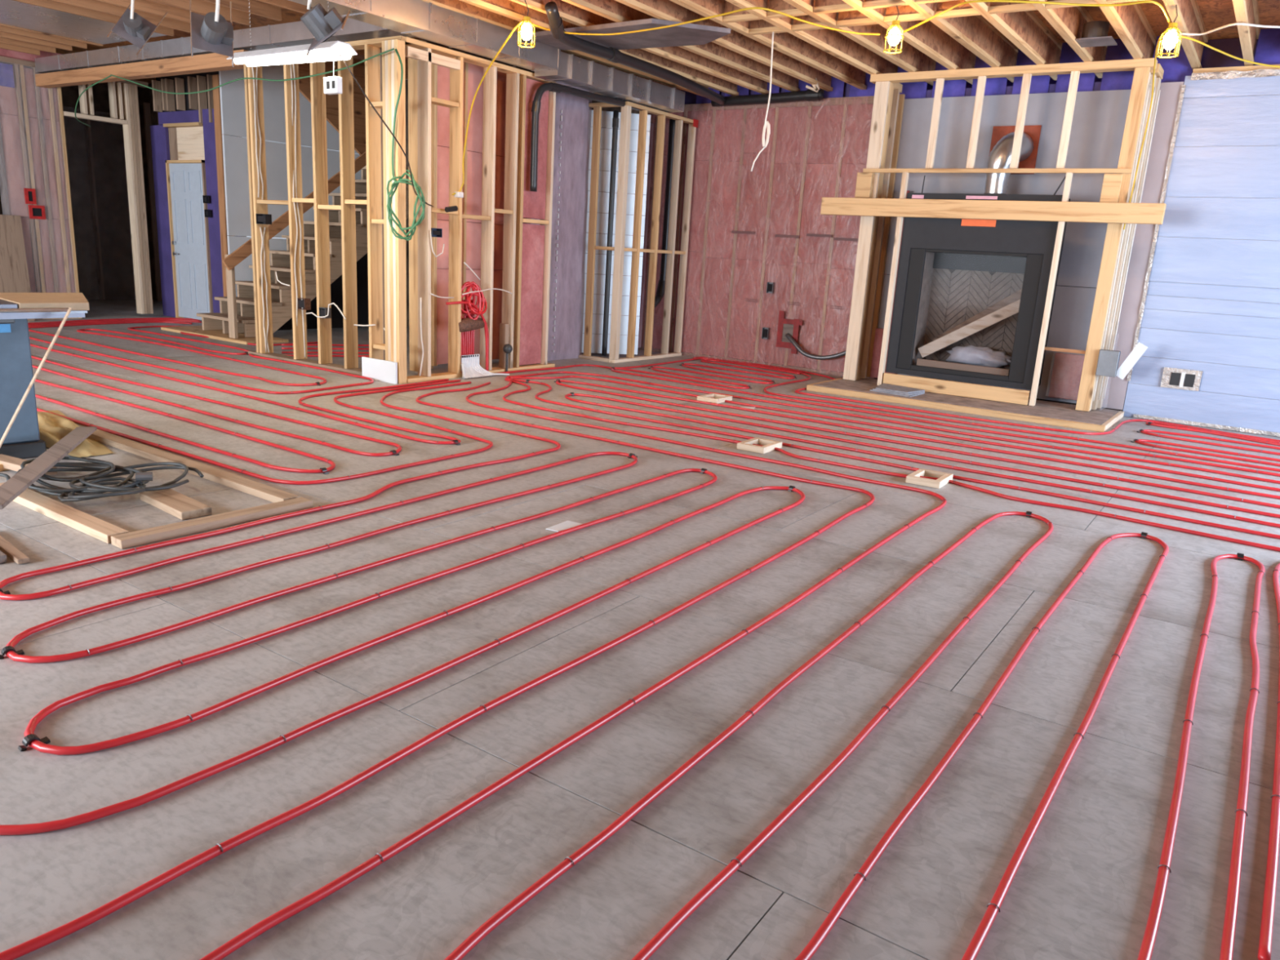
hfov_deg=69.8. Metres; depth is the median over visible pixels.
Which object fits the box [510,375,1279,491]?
pipe
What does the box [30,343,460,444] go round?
pipe
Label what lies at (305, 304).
electrical box
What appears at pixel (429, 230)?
loose cable
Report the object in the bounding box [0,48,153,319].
wall
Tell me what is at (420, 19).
duct
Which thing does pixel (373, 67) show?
wall partition
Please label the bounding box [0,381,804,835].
pipe
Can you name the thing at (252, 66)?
cable
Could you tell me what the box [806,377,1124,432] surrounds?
platform
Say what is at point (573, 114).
wall
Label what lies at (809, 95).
drain pipe
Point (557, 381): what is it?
pipe
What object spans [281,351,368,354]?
pipe
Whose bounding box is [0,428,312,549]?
frame
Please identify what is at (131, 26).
recessed light
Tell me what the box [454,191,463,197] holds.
tap
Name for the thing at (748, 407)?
paper scrap
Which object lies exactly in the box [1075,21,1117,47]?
ceiling fixture
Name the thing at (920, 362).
plank
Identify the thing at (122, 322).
pipe
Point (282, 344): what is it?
pipe
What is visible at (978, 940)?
pipe
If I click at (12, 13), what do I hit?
panel
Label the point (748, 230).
wall
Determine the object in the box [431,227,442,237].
electrical box
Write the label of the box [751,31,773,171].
hanging cable
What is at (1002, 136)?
flue pipe
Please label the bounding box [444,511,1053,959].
pipe
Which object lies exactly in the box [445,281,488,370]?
bundle
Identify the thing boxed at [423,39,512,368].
wall
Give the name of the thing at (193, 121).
wall
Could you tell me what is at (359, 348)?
pipe
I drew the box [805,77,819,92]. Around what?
bracket
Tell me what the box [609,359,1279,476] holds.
pipe
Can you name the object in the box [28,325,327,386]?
pipe
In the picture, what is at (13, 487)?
board
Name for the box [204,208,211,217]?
electrical box
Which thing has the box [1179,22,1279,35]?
cable
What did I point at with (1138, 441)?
pipe
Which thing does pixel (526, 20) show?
socket
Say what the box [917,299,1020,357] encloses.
board
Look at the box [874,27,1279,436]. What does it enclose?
wall
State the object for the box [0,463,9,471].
wood offcut
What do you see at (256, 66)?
cable
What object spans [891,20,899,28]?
socket
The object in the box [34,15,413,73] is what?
duct
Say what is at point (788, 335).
cable bundle
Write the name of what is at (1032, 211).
mantel beam
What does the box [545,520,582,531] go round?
paper scrap
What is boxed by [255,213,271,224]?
electrical box
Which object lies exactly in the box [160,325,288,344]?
platform
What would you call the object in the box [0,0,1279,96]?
ceiling
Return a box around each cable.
[251,66,259,197]
[256,66,263,199]
[259,226,266,352]
[262,226,269,352]
[275,271,289,286]
[290,63,297,325]
[293,63,306,357]
[306,302,346,319]
[354,324,375,326]
[419,297,423,376]
[429,230,444,257]
[430,293,453,297]
[462,288,512,294]
[463,262,480,279]
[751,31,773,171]
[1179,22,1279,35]
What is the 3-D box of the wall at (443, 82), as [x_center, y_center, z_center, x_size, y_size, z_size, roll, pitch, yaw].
[-1.782,-2.633,9.141,0.670,3.100,2.265,13,17,33]
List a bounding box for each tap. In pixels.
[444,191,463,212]
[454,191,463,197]
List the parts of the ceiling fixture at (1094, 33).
mounting plate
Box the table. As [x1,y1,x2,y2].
[0,292,89,458]
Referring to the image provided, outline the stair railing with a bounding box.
[222,151,366,338]
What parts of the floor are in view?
panel, panel, panel, panel, panel, panel, panel, panel, panel, panel, panel, panel, panel, panel, panel, panel, panel, panel, panel, panel, panel, panel, panel, panel, panel, panel, panel, panel, panel, panel, panel, panel, panel, panel, panel, panel, panel, panel, panel, panel, panel, panel, panel, panel, panel, panel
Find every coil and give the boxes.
[0,456,204,502]
[386,48,425,240]
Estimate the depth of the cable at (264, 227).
9.55 m
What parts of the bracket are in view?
rail, leg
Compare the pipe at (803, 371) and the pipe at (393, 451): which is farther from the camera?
the pipe at (803, 371)
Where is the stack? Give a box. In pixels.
[869,382,924,397]
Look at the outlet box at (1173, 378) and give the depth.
8.70 m
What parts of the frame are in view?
rail, rail, rail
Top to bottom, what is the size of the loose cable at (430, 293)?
0.049 m
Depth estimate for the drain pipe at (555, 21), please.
8.71 m
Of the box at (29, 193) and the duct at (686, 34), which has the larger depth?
the box at (29, 193)
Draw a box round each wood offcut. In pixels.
[0,453,57,475]
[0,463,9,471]
[0,535,29,564]
[0,551,7,563]
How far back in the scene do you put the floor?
2.84 m
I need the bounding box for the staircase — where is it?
[196,166,408,337]
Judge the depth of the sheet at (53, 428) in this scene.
5.55 m
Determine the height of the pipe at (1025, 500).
0.025 m
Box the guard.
[461,354,509,378]
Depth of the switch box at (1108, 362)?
8.57 m
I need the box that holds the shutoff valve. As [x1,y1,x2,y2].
[502,343,512,371]
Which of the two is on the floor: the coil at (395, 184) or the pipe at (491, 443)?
the pipe at (491, 443)
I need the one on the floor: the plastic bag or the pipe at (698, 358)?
the pipe at (698, 358)
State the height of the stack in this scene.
0.041 m
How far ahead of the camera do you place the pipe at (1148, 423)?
8.27 m
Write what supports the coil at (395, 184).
hanging from the wall at (443, 82)
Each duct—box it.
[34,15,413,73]
[288,0,684,112]
[530,18,730,49]
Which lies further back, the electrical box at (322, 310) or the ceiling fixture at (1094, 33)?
the electrical box at (322, 310)
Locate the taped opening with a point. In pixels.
(791, 326)
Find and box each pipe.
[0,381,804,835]
[0,382,875,959]
[27,317,199,324]
[27,319,199,324]
[28,320,192,328]
[28,320,201,326]
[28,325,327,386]
[29,337,373,394]
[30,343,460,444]
[31,355,402,456]
[35,378,335,474]
[36,379,493,484]
[180,331,317,346]
[199,378,947,959]
[281,343,368,346]
[281,347,368,350]
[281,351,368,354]
[283,354,368,357]
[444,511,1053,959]
[497,357,1279,471]
[502,378,1279,551]
[505,377,1279,538]
[506,371,1279,484]
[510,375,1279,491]
[529,82,648,191]
[544,1,725,104]
[554,379,1279,508]
[564,392,1279,528]
[601,110,618,355]
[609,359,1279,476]
[645,118,675,307]
[693,356,835,379]
[711,88,824,106]
[794,532,1168,959]
[795,387,1279,441]
[984,124,1041,194]
[1130,439,1279,466]
[1136,429,1279,455]
[1137,552,1265,959]
[1146,421,1279,445]
[1257,562,1279,959]
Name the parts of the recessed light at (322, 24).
mounting plate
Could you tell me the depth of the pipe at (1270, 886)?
2.21 m
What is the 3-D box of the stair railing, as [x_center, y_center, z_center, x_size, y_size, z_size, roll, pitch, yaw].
[-4.076,-3.157,11.502,0.158,2.637,2.604,13,17,33]
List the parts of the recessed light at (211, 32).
mounting plate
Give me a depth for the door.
12.73 m
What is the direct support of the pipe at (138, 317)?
on the floor
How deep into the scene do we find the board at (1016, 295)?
9.36 m
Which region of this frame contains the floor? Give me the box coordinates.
[0,298,1279,959]
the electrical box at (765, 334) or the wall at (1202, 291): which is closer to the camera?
the wall at (1202, 291)
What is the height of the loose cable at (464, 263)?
0.172 m
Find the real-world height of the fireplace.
2.014 m
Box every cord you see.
[75,75,111,127]
[110,48,394,93]
[530,7,879,35]
[1177,35,1279,67]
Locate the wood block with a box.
[139,488,212,519]
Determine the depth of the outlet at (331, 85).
6.52 m
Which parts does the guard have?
leg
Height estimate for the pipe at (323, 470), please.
0.032 m
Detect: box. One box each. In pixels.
[23,187,36,204]
[27,204,45,219]
[202,195,209,203]
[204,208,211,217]
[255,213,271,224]
[297,297,311,310]
[319,306,331,318]
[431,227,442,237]
[697,393,732,403]
[736,437,782,453]
[761,327,769,339]
[766,282,774,293]
[905,468,953,488]
[1095,342,1147,379]
[1160,367,1202,391]
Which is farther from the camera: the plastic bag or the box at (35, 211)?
the box at (35, 211)
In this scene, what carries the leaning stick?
on the floor
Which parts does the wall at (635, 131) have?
plate, plate, plate, plate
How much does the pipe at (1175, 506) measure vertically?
0.032 m
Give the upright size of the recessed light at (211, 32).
0.913 m
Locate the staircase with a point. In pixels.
(281, 294)
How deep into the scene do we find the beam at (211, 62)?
10.10 m
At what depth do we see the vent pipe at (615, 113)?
10.88 m
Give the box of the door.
[168,163,209,319]
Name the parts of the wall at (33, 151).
plate, plate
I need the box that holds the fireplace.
[885,175,1070,390]
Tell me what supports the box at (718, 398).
on the floor
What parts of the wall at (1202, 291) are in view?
insulation panel, insulation panel, insulation panel, insulation panel, insulation panel, insulation panel, insulation panel, insulation panel, insulation panel, insulation panel, insulation panel, plate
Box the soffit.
[297,57,365,155]
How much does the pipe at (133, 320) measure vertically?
0.022 m
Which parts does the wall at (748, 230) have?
plate, plate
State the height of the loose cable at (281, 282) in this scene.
0.128 m
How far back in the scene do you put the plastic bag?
9.43 m
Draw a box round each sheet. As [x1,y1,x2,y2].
[0,214,35,320]
[37,409,113,457]
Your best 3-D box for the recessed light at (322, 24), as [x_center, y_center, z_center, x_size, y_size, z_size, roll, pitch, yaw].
[-1.977,-3.060,5.739,0.273,0.844,0.553,0,14,-12]
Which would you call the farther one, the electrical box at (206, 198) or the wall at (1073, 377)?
the electrical box at (206, 198)
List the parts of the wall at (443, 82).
plate, plate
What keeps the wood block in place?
on the floor
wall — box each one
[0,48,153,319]
[61,82,244,301]
[150,71,241,317]
[218,64,408,326]
[361,36,561,384]
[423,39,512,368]
[512,65,648,360]
[578,101,696,363]
[637,37,1257,378]
[843,57,1164,411]
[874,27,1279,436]
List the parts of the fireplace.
bracket rod, frame, casing, bracket rod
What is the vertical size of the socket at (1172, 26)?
0.045 m
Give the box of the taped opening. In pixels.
[776,311,802,354]
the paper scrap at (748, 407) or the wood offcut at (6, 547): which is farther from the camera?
the paper scrap at (748, 407)
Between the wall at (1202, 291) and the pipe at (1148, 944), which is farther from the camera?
the wall at (1202, 291)
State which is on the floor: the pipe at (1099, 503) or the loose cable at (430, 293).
the pipe at (1099, 503)
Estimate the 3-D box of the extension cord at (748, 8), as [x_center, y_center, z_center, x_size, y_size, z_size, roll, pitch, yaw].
[0.443,-3.638,7.285,2.842,0.015,0.840,7,14,14]
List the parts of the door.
panel, panel, panel, panel, panel, panel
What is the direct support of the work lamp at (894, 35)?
hanging from the ceiling
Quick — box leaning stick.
[0,307,71,447]
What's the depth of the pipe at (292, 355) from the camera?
10.03 m
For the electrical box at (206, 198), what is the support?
attached to the wall at (193, 121)
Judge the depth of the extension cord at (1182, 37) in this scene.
7.30 m
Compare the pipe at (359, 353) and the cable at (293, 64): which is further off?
the pipe at (359, 353)
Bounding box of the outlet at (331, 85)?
[323,75,342,94]
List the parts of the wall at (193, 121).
door frame, door frame, door frame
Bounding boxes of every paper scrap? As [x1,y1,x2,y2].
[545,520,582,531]
[740,406,755,409]
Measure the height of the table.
0.859 m
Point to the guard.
(470, 366)
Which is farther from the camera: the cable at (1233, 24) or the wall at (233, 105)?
the wall at (233, 105)
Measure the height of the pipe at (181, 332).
0.025 m
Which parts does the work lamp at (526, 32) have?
extension cord, bulb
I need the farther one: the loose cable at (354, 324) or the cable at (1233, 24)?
the loose cable at (354, 324)
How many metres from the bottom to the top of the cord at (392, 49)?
0.277 m
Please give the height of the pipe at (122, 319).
0.022 m
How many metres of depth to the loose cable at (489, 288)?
9.13 m
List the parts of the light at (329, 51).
chain, trailing cord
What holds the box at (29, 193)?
attached to the wall at (33, 151)
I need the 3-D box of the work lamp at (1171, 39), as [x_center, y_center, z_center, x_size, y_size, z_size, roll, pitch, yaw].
[3.242,-2.831,7.279,2.204,1.457,2.917,13,17,33]
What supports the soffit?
attached to the wall at (233, 105)
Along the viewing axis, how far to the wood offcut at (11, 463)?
4.82 m
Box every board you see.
[0,426,96,509]
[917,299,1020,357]
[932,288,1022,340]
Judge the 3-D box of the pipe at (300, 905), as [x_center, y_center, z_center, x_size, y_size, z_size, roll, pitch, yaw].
[0.263,-0.007,5.475,3.012,0.025,7.691,2,14,-6]
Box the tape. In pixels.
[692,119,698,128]
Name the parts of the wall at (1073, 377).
plate, board, header plate, plate, plate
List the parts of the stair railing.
rail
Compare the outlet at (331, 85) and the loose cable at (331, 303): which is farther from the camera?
the loose cable at (331, 303)
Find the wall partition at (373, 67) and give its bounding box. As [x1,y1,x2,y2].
[243,35,412,375]
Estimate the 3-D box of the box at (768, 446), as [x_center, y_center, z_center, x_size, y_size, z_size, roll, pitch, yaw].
[0.852,-0.246,6.522,0.216,0.044,0.304,13,17,33]
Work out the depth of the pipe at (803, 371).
11.32 m
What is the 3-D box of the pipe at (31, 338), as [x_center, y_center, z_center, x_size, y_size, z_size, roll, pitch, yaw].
[-4.874,-1.312,9.487,5.543,0.025,1.283,13,17,33]
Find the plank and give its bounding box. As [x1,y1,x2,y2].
[916,358,1009,376]
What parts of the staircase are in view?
under stair panel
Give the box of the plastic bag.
[945,345,1011,367]
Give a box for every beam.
[35,48,248,88]
[820,197,1166,224]
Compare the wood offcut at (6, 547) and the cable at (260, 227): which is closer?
the wood offcut at (6, 547)
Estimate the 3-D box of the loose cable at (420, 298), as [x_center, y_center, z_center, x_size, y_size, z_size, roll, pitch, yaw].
[-2.035,-1.331,8.541,0.012,0.725,0.054,13,17,33]
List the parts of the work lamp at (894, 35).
bulb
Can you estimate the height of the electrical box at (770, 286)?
0.130 m
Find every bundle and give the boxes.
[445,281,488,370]
[785,333,845,359]
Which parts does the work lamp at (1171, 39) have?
extension cord, extension cord, bulb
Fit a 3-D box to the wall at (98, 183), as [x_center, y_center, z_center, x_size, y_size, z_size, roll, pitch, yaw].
[-8.859,-4.188,12.875,3.000,3.500,5.300,13,17,33]
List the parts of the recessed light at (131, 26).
mounting plate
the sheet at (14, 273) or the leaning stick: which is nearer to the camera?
the leaning stick
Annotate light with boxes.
[106,0,167,55]
[189,0,234,66]
[226,0,433,206]
[300,0,350,56]
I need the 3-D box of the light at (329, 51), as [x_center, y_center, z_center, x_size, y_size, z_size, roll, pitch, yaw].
[-2.132,-3.090,7.371,1.300,1.616,1.740,13,17,33]
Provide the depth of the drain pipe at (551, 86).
9.29 m
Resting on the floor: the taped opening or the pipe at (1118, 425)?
the pipe at (1118, 425)
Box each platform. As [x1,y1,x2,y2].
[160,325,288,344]
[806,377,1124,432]
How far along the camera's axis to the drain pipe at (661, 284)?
11.60 m
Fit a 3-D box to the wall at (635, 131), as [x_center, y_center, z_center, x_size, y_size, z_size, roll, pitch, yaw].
[-0.099,-2.999,11.370,0.750,2.918,1.500,13,17,33]
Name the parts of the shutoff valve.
stem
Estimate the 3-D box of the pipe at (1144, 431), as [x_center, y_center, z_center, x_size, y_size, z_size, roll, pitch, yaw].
[4.997,-0.312,7.792,1.396,0.032,0.352,14,17,36]
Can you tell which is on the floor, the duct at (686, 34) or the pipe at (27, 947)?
the pipe at (27, 947)
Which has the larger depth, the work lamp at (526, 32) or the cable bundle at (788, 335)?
the cable bundle at (788, 335)
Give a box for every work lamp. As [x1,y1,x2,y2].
[452,0,535,195]
[883,5,903,53]
[900,0,1182,229]
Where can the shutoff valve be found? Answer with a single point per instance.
(507, 348)
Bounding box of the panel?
[0,0,165,44]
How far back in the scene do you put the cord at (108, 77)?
10.65 m
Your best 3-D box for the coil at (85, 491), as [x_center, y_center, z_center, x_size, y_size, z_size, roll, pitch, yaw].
[-2.777,-0.051,4.651,1.099,0.105,0.774,13,17,33]
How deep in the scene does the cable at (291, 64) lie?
9.05 m
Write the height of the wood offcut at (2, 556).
0.030 m
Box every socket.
[523,16,530,24]
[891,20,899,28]
[1167,22,1177,31]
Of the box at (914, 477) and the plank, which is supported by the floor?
the box at (914, 477)
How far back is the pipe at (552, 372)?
7.61 m

